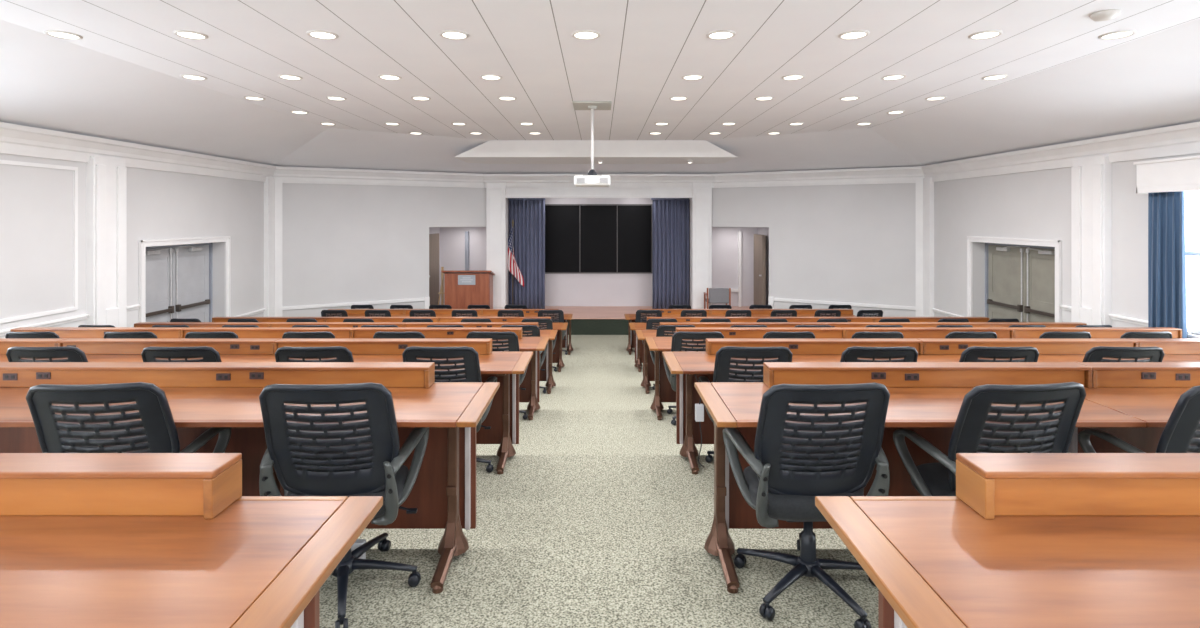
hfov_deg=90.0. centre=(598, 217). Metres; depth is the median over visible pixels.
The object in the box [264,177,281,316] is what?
trim
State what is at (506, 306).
office chair
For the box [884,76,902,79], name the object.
diffuser
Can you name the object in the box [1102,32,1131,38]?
diffuser
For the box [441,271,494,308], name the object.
lectern
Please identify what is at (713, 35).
diffuser
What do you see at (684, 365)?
desk
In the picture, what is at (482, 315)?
desk
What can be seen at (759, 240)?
door
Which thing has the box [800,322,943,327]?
desk riser
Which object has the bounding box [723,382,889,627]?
office chair
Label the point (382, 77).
diffuser
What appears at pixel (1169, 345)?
desk riser
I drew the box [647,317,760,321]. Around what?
desk riser
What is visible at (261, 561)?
desk
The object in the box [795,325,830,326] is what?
office chair
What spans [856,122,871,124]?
recessed light
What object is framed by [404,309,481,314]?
desk riser
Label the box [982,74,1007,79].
recessed light
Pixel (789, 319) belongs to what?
desk riser
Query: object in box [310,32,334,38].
diffuser
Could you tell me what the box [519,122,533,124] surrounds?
recessed light
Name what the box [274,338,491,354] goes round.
desk riser
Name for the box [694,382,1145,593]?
desk
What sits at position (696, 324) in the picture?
desk riser
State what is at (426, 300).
trim
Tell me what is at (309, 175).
crown molding
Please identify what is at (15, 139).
crown molding
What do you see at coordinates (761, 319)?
office chair
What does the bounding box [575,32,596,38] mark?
diffuser
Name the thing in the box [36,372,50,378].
power outlet
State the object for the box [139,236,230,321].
door
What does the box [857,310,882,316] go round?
office chair
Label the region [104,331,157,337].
office chair
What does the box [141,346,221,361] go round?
office chair
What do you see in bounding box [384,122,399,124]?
recessed light
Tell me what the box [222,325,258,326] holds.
office chair
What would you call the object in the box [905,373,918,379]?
power outlet
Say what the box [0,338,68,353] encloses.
desk riser
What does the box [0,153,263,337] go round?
wall
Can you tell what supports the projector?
hanging from the ceiling
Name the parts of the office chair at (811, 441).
armrest, seat, frame, backrest, armrest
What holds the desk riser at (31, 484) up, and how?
on the desk at (261, 561)
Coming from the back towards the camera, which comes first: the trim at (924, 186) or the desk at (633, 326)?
the trim at (924, 186)
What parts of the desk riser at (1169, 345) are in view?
lid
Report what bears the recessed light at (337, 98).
in the ceiling
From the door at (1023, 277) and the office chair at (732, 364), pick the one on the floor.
the office chair at (732, 364)
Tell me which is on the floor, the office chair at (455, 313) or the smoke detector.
the office chair at (455, 313)
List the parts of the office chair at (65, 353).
backrest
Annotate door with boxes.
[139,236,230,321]
[429,233,438,304]
[754,234,765,304]
[967,236,1061,321]
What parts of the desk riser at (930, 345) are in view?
lid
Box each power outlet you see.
[3,373,17,379]
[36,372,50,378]
[216,373,230,379]
[230,344,238,348]
[249,372,263,378]
[250,345,259,349]
[398,344,407,348]
[789,344,797,348]
[871,372,885,378]
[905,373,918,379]
[940,345,948,349]
[959,344,967,348]
[1141,372,1155,378]
[1176,373,1189,379]
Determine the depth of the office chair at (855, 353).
4.11 m
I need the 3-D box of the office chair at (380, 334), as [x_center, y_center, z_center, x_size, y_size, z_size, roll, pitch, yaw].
[-2.011,1.618,6.244,0.674,0.955,0.656,0,0,1]
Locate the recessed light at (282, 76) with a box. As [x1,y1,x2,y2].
[278,74,302,79]
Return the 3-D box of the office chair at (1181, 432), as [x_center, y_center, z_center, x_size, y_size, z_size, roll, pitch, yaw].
[2.576,1.140,2.620,0.674,0.955,0.656,0,0,-7]
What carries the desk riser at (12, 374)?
on the desk at (18, 434)
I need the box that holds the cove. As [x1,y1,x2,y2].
[0,19,1199,173]
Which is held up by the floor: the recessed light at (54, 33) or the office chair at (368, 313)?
the office chair at (368, 313)
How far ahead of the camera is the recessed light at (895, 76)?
7.21 m
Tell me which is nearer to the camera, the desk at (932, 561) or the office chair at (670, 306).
the desk at (932, 561)
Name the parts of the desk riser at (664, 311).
lid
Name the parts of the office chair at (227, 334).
backrest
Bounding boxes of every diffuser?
[49,32,78,38]
[177,32,204,38]
[183,76,203,79]
[247,97,262,99]
[281,76,299,79]
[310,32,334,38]
[329,97,343,99]
[381,76,398,79]
[414,97,427,99]
[443,32,465,38]
[482,76,499,79]
[500,97,513,99]
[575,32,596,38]
[672,97,685,99]
[684,76,701,79]
[710,32,732,38]
[757,97,771,99]
[784,76,801,79]
[841,32,865,38]
[842,97,856,99]
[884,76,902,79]
[927,97,942,99]
[972,32,998,38]
[985,76,1004,79]
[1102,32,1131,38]
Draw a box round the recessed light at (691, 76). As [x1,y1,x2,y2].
[682,74,703,79]
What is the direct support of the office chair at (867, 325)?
on the floor
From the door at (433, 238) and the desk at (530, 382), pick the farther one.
the door at (433, 238)
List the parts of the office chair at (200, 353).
backrest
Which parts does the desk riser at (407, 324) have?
lid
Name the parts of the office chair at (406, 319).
backrest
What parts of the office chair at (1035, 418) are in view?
armrest, seat, frame, backrest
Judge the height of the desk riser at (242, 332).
0.106 m
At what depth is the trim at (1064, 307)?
8.53 m
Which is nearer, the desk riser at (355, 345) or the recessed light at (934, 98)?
the desk riser at (355, 345)
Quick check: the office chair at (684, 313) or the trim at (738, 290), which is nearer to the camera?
the office chair at (684, 313)
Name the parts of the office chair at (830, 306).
backrest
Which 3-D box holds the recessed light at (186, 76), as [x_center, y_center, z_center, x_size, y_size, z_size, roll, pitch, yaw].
[-4.880,-1.693,7.230,0.270,0.014,0.270,0,0,0]
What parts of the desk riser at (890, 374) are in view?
lid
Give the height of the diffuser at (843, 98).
0.003 m
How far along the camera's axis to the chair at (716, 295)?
15.28 m
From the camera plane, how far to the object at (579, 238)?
17.14 m
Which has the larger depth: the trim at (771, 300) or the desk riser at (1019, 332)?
the trim at (771, 300)
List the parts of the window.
sill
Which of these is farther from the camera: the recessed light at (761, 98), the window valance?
the recessed light at (761, 98)
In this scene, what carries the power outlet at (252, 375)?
attached to the desk riser at (12, 374)
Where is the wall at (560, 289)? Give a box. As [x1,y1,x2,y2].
[508,198,689,305]
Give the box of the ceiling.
[0,0,1199,139]
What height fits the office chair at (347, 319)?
0.955 m
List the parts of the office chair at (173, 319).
backrest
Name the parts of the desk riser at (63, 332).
lid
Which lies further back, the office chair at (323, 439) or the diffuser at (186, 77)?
the diffuser at (186, 77)
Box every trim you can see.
[0,160,77,322]
[0,304,265,335]
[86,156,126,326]
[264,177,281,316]
[282,297,429,309]
[465,231,468,270]
[486,183,711,308]
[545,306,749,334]
[731,231,740,306]
[768,297,915,309]
[916,177,933,316]
[932,305,1190,333]
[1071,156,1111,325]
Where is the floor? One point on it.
(597, 518)
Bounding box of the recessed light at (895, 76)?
[881,74,905,79]
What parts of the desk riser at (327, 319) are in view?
lid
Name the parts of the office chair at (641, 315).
frame, backrest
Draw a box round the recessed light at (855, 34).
[838,30,869,39]
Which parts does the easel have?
leg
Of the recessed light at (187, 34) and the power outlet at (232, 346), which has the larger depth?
the recessed light at (187, 34)
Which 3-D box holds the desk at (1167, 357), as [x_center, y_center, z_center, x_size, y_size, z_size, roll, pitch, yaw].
[5.085,1.460,4.570,1.824,0.750,0.620,0,0,0]
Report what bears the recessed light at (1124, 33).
in the ceiling
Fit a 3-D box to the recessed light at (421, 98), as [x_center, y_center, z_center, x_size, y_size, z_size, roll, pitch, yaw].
[-2.520,-1.693,8.500,0.270,0.014,0.270,0,0,0]
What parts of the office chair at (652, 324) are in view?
backrest, frame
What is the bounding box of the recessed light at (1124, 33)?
[1098,30,1135,39]
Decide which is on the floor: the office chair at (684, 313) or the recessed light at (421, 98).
the office chair at (684, 313)
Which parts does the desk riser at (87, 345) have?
lid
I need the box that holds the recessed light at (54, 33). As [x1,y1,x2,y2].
[44,30,82,39]
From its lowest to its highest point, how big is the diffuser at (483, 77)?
0.003 m
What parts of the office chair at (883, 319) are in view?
backrest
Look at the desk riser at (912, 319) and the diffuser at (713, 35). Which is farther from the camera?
the desk riser at (912, 319)
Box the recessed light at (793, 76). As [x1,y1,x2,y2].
[782,74,804,79]
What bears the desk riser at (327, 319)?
on the desk
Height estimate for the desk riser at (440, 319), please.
0.106 m
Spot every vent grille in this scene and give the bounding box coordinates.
[577,179,584,182]
[600,179,607,182]
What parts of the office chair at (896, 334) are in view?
backrest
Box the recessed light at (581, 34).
[571,30,600,39]
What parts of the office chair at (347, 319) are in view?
backrest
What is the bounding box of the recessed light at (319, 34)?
[307,30,338,39]
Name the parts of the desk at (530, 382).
modesty panel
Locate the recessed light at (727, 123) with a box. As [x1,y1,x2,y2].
[722,122,736,124]
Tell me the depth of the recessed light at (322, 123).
10.75 m
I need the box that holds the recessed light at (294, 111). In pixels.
[290,110,308,113]
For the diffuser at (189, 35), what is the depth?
5.57 m
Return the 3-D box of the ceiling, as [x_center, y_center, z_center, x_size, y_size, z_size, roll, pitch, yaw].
[0.000,-1.700,4.550,10.240,0.001,17.100,0,0,0]
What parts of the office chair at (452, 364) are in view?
backrest, frame, armrest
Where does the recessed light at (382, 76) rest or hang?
in the ceiling
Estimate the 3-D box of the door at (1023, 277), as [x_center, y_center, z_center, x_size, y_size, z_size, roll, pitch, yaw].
[7.675,1.555,10.790,0.650,2.390,2.400,0,0,0]
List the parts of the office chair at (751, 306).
backrest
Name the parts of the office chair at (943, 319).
backrest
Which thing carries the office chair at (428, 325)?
on the floor
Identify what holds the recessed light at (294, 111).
in the ceiling
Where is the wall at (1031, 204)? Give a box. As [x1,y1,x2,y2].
[934,153,1199,337]
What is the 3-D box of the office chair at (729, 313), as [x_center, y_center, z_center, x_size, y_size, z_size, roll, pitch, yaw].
[2.831,2.333,12.344,0.674,0.955,0.656,0,0,-1]
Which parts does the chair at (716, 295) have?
backrest, leg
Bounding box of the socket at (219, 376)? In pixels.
[218,375,227,378]
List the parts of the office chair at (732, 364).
armrest, frame, backrest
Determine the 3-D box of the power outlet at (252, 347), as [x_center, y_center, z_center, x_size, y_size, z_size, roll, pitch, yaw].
[-2.740,1.030,4.777,0.074,0.036,0.006,0,0,0]
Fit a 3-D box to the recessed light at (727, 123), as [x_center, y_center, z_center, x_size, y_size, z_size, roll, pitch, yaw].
[2.340,-1.693,10.800,0.270,0.014,0.270,0,0,0]
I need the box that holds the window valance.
[1133,155,1199,192]
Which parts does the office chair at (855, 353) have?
backrest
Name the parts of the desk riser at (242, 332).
lid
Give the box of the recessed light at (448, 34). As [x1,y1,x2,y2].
[439,30,468,39]
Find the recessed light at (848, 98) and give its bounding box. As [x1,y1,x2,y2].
[839,96,859,100]
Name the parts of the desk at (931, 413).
modesty panel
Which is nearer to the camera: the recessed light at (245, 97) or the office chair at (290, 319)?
the recessed light at (245, 97)
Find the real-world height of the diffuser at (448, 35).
0.003 m
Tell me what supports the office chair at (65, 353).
on the floor
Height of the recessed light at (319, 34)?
0.014 m
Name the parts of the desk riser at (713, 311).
lid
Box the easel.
[438,267,443,304]
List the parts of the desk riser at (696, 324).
lid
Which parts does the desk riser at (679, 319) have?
lid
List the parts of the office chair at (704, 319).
backrest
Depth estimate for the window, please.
7.51 m
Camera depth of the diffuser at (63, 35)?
5.57 m
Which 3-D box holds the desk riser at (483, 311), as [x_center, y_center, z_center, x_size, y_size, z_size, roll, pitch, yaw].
[-1.688,2.006,12.841,1.641,0.106,0.115,0,0,0]
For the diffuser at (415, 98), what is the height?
0.003 m
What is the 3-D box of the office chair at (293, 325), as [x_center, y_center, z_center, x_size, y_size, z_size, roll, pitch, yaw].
[-3.765,1.873,8.044,0.674,0.955,0.656,0,0,0]
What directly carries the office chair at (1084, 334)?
on the floor
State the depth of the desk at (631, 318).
12.59 m
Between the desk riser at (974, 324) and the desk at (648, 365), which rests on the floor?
the desk at (648, 365)
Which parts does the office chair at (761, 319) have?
backrest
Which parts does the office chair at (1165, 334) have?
backrest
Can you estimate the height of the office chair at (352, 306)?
0.955 m
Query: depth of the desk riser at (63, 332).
6.70 m
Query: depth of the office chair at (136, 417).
2.45 m
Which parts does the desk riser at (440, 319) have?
lid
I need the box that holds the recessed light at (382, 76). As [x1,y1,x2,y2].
[378,74,401,79]
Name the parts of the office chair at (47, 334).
backrest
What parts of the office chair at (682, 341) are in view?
armrest, backrest, frame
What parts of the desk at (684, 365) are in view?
modesty panel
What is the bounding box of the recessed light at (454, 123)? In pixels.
[451,122,465,124]
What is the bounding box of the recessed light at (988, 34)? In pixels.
[968,30,1002,39]
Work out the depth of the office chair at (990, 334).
6.02 m
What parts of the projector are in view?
ceiling plate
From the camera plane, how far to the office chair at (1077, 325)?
7.80 m
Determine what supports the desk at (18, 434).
on the floor
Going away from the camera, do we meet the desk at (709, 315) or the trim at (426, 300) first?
the desk at (709, 315)
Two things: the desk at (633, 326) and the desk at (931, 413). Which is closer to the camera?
the desk at (931, 413)
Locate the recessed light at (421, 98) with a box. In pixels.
[411,96,430,100]
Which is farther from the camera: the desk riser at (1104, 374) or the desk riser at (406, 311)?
the desk riser at (406, 311)
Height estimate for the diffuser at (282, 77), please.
0.003 m
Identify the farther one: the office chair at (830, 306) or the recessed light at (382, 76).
the office chair at (830, 306)
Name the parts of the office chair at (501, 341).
backrest, frame, armrest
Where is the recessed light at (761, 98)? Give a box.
[754,96,773,100]
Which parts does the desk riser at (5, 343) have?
lid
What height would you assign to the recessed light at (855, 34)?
0.014 m
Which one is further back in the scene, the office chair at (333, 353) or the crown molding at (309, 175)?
the crown molding at (309, 175)
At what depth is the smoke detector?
4.93 m
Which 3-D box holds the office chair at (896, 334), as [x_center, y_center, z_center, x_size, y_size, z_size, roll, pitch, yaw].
[2.817,1.618,6.244,0.674,0.955,0.656,0,0,-1]
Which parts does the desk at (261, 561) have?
modesty panel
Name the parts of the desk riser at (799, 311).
lid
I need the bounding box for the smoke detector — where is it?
[1090,9,1120,21]
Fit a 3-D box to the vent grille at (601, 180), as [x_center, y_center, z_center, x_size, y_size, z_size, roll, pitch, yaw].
[0.070,-0.553,8.831,0.120,0.070,0.007,0,0,0]
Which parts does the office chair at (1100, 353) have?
backrest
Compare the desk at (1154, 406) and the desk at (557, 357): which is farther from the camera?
the desk at (557, 357)
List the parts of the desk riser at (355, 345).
lid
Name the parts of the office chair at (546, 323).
backrest, frame, armrest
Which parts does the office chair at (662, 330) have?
armrest, backrest, frame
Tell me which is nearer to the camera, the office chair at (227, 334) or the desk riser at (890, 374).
the desk riser at (890, 374)
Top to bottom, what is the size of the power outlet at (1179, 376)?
0.036 m
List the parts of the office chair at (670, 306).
backrest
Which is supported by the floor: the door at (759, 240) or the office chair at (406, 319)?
the office chair at (406, 319)
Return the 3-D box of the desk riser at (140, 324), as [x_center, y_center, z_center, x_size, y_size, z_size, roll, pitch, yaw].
[-5.628,1.546,8.540,1.901,0.106,0.115,0,0,0]
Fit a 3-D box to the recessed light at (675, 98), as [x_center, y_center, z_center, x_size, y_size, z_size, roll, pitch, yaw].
[1.130,-1.693,8.500,0.270,0.014,0.270,0,0,0]
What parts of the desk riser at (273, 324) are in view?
lid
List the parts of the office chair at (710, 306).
backrest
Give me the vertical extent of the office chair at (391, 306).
0.955 m
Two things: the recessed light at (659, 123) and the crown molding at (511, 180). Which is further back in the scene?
the crown molding at (511, 180)
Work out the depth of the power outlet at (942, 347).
4.77 m
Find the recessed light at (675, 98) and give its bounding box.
[669,96,687,100]
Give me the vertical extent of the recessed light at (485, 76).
0.014 m
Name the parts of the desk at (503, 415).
modesty panel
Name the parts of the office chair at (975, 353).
backrest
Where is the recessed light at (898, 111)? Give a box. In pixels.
[887,110,904,113]
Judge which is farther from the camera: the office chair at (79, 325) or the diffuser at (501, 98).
the diffuser at (501, 98)
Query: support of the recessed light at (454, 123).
in the ceiling
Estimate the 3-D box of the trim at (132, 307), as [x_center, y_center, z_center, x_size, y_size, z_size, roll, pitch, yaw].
[-7.378,1.725,4.625,0.045,0.680,17.250,0,0,0]
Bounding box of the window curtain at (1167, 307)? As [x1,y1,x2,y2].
[1148,191,1186,337]
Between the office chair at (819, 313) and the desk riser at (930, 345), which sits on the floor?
the office chair at (819, 313)
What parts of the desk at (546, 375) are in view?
modesty panel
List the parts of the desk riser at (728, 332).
lid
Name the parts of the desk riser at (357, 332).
lid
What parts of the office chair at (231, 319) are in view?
backrest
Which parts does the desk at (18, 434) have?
modesty panel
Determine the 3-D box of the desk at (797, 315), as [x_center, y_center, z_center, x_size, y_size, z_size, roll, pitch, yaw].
[4.607,2.435,12.590,1.621,0.750,0.620,0,0,0]
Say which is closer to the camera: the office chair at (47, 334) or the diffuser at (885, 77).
the office chair at (47, 334)
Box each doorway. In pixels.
[429,227,485,304]
[712,227,768,305]
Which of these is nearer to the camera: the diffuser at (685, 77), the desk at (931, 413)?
the desk at (931, 413)
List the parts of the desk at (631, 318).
modesty panel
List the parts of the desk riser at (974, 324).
lid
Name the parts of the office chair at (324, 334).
backrest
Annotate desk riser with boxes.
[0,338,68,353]
[0,362,434,387]
[0,453,241,518]
[10,327,186,337]
[58,338,279,354]
[134,322,271,326]
[181,327,354,337]
[212,317,325,321]
[269,322,404,326]
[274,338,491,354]
[325,317,438,321]
[328,309,404,314]
[351,327,521,338]
[403,322,537,326]
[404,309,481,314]
[438,317,550,321]
[481,309,558,314]
[639,309,710,314]
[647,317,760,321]
[660,322,801,326]
[676,327,844,337]
[706,338,922,354]
[710,309,780,314]
[761,317,874,321]
[763,362,1091,387]
[781,309,852,314]
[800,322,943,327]
[842,327,1013,337]
[874,317,988,321]
[917,338,1138,354]
[941,322,1086,326]
[956,453,1199,518]
[1007,327,1181,337]
[1076,362,1199,387]
[1127,338,1199,353]
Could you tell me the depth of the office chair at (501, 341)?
6.05 m
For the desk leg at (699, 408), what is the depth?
4.28 m
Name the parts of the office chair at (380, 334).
backrest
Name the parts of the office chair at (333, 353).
backrest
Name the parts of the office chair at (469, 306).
backrest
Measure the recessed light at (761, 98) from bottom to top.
0.014 m
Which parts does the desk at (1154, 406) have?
modesty panel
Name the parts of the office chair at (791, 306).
backrest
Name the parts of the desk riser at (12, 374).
lid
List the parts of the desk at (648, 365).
modesty panel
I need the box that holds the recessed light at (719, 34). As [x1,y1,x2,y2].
[706,30,735,39]
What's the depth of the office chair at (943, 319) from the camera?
10.12 m
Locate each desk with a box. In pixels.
[0,354,8,361]
[0,387,41,452]
[0,496,382,627]
[85,354,275,361]
[159,382,499,593]
[348,314,406,316]
[352,352,532,474]
[405,314,489,316]
[489,314,572,354]
[518,337,548,419]
[539,330,557,393]
[552,323,567,371]
[624,314,680,354]
[629,323,646,371]
[636,330,656,393]
[645,337,675,419]
[662,352,841,474]
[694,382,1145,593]
[707,314,770,316]
[797,315,856,316]
[815,496,1199,627]
[917,354,1084,362]
[1068,387,1191,452]
[1162,354,1199,361]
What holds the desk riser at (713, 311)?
on the desk at (709, 315)
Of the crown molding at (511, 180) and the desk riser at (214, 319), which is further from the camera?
the crown molding at (511, 180)
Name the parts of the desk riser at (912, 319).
lid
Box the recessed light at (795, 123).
[789,122,803,124]
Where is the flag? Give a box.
[508,220,523,304]
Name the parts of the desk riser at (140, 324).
lid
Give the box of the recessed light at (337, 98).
[326,96,346,100]
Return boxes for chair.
[5,331,59,337]
[6,346,87,361]
[26,382,230,452]
[78,325,114,326]
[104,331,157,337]
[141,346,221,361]
[152,325,188,326]
[170,318,200,321]
[185,331,238,337]
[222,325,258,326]
[227,318,257,321]
[259,383,428,627]
[275,346,353,361]
[282,331,334,337]
[286,318,316,321]
[292,325,328,326]
[321,310,347,316]
[343,318,373,321]
[351,305,373,308]
[361,325,397,326]
[365,310,390,316]
[373,331,424,337]
[390,305,412,308]
[402,318,432,322]
[402,346,496,472]
[409,310,435,316]
[427,325,463,326]
[429,305,451,308]
[451,310,477,316]
[461,318,491,321]
[466,331,527,419]
[467,305,489,308]
[498,310,523,316]
[501,325,547,392]
[505,305,526,308]
[521,318,556,371]
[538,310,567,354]
[632,310,661,351]
[642,318,677,342]
[650,325,694,389]
[663,331,723,424]
[668,305,690,308]
[680,310,706,316]
[699,346,791,462]
[700,318,730,321]
[704,288,730,308]
[709,305,731,308]
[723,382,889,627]
[725,310,751,316]
[731,325,766,326]
[749,305,771,308]
[757,318,787,321]
[763,331,814,337]
[770,310,796,316]
[789,305,811,308]
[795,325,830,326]
[814,310,840,316]
[817,318,847,321]
[828,305,851,308]
[840,346,917,361]
[852,331,903,337]
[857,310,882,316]
[866,325,902,326]
[879,318,909,321]
[893,382,1085,495]
[936,325,972,326]
[938,318,968,321]
[945,331,996,337]
[959,346,1038,361]
[988,318,1018,321]
[1009,325,1045,326]
[1039,331,1090,337]
[1076,325,1111,326]
[1078,385,1199,452]
[1083,346,1164,361]
[1120,331,1172,338]
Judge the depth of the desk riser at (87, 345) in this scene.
4.78 m
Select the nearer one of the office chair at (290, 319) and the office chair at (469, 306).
the office chair at (290, 319)
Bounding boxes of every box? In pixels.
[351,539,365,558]
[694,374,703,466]
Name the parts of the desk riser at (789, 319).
lid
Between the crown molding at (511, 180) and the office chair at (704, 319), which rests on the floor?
the office chair at (704, 319)
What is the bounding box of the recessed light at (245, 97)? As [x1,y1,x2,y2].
[243,96,264,100]
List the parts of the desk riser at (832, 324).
lid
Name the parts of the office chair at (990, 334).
backrest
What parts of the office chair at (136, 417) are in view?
backrest, armrest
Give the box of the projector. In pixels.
[573,101,611,186]
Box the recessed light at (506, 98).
[498,96,516,100]
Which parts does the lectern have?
panel, name plate, panel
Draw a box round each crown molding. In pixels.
[0,122,276,181]
[273,166,483,187]
[483,174,714,187]
[714,166,924,187]
[921,122,1199,181]
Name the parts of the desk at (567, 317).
modesty panel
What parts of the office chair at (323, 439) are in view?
armrest, backrest, frame, seat, armrest, tilt lever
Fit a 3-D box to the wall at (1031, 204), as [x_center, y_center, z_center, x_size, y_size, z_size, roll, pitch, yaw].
[7.565,0.900,4.700,0.330,4.720,18.000,0,0,0]
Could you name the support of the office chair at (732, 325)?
on the floor
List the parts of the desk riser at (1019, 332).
lid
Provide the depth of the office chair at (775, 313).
12.14 m
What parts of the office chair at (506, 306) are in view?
backrest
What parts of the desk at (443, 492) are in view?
modesty panel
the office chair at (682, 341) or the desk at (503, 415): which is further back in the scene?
the office chair at (682, 341)
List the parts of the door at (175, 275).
latch rod, latch rod, frame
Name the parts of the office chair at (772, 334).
backrest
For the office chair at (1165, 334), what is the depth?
6.02 m
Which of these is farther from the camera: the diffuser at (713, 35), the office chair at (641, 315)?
the office chair at (641, 315)
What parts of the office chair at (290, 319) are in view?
backrest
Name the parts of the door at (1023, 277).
frame, latch rod, latch rod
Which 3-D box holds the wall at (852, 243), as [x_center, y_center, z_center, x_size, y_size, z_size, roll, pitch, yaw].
[5.279,0.800,14.809,5.330,4.520,0.160,0,0,29]
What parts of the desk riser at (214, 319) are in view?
lid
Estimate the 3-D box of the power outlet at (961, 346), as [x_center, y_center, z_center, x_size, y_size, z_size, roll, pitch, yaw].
[2.900,1.024,4.777,0.074,0.036,0.006,0,0,0]
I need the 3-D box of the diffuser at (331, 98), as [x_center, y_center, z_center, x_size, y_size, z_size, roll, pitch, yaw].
[-3.720,-1.694,8.500,0.215,0.003,0.215,0,0,0]
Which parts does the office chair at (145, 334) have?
backrest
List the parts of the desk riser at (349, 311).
lid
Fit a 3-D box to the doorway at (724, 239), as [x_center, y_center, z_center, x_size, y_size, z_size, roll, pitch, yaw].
[3.775,1.423,16.310,1.750,3.075,2.020,0,0,0]
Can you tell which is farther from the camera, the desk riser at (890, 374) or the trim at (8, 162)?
the trim at (8, 162)
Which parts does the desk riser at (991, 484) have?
lid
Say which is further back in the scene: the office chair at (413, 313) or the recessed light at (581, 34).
the office chair at (413, 313)
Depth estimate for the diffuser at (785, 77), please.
7.23 m
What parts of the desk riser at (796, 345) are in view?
lid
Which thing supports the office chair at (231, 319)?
on the floor
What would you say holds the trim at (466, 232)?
attached to the doorway at (451, 239)
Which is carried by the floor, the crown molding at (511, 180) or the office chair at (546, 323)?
the office chair at (546, 323)
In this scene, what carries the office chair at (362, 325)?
on the floor
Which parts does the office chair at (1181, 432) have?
armrest, frame, backrest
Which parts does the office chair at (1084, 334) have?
backrest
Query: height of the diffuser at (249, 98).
0.003 m
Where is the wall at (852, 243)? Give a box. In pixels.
[712,183,915,316]
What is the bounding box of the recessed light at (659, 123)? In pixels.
[654,122,668,124]
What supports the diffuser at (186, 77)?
attached to the recessed light at (186, 76)
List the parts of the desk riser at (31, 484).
lid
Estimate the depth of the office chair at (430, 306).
13.88 m
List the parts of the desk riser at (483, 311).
lid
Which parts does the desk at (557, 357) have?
modesty panel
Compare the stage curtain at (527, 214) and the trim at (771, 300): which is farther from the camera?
the stage curtain at (527, 214)
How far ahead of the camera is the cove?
8.66 m
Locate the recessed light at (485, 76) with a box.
[480,74,501,79]
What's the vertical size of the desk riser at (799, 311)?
0.106 m
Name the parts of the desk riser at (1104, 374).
lid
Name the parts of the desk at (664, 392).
modesty panel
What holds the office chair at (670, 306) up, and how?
on the floor
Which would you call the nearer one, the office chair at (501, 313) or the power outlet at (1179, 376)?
the power outlet at (1179, 376)
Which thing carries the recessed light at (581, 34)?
in the ceiling
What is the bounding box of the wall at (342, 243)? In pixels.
[282,183,485,316]
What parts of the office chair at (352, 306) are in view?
backrest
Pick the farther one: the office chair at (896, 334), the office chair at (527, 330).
the office chair at (527, 330)
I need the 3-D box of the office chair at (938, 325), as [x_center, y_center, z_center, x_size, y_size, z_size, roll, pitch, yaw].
[4.648,1.873,8.044,0.674,0.955,0.656,0,0,-2]
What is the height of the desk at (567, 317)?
0.750 m
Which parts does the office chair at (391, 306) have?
backrest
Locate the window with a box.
[1185,251,1199,337]
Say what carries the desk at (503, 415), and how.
on the floor
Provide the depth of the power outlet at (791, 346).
4.77 m
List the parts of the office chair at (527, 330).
frame, backrest, armrest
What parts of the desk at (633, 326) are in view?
modesty panel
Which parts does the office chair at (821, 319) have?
backrest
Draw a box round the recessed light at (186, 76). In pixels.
[180,74,206,79]
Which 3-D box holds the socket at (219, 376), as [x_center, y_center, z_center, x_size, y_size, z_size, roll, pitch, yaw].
[-1.920,0.812,3.063,0.050,0.018,0.003,0,0,0]
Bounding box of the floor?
[320,335,877,627]
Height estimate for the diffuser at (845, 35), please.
0.003 m
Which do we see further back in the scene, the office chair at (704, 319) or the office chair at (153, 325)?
the office chair at (704, 319)
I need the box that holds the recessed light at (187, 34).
[173,30,207,39]
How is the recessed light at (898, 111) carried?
in the ceiling
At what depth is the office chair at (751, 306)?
13.88 m
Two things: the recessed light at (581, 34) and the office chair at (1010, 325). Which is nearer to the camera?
the recessed light at (581, 34)
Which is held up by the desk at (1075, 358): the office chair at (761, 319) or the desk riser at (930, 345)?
the desk riser at (930, 345)
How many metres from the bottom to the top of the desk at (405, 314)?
0.750 m
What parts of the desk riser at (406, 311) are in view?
lid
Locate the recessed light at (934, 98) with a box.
[925,96,946,100]
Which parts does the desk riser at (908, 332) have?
lid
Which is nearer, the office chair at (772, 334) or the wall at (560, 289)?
the office chair at (772, 334)
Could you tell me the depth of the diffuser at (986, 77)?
7.23 m
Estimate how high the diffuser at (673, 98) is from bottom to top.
0.003 m
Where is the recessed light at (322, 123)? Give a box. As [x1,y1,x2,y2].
[320,122,335,124]
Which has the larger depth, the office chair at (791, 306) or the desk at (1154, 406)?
the office chair at (791, 306)
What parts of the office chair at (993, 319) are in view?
backrest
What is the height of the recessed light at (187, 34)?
0.014 m
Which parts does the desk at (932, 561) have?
modesty panel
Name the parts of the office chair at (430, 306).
backrest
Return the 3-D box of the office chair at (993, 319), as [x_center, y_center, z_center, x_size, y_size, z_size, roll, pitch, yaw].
[6.855,2.173,10.344,0.674,0.955,0.656,0,0,0]
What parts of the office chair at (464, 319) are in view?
backrest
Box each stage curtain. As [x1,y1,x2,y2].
[508,198,544,308]
[651,198,689,308]
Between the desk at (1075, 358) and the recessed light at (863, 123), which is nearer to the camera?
the desk at (1075, 358)
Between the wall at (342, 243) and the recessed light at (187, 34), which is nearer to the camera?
the recessed light at (187, 34)

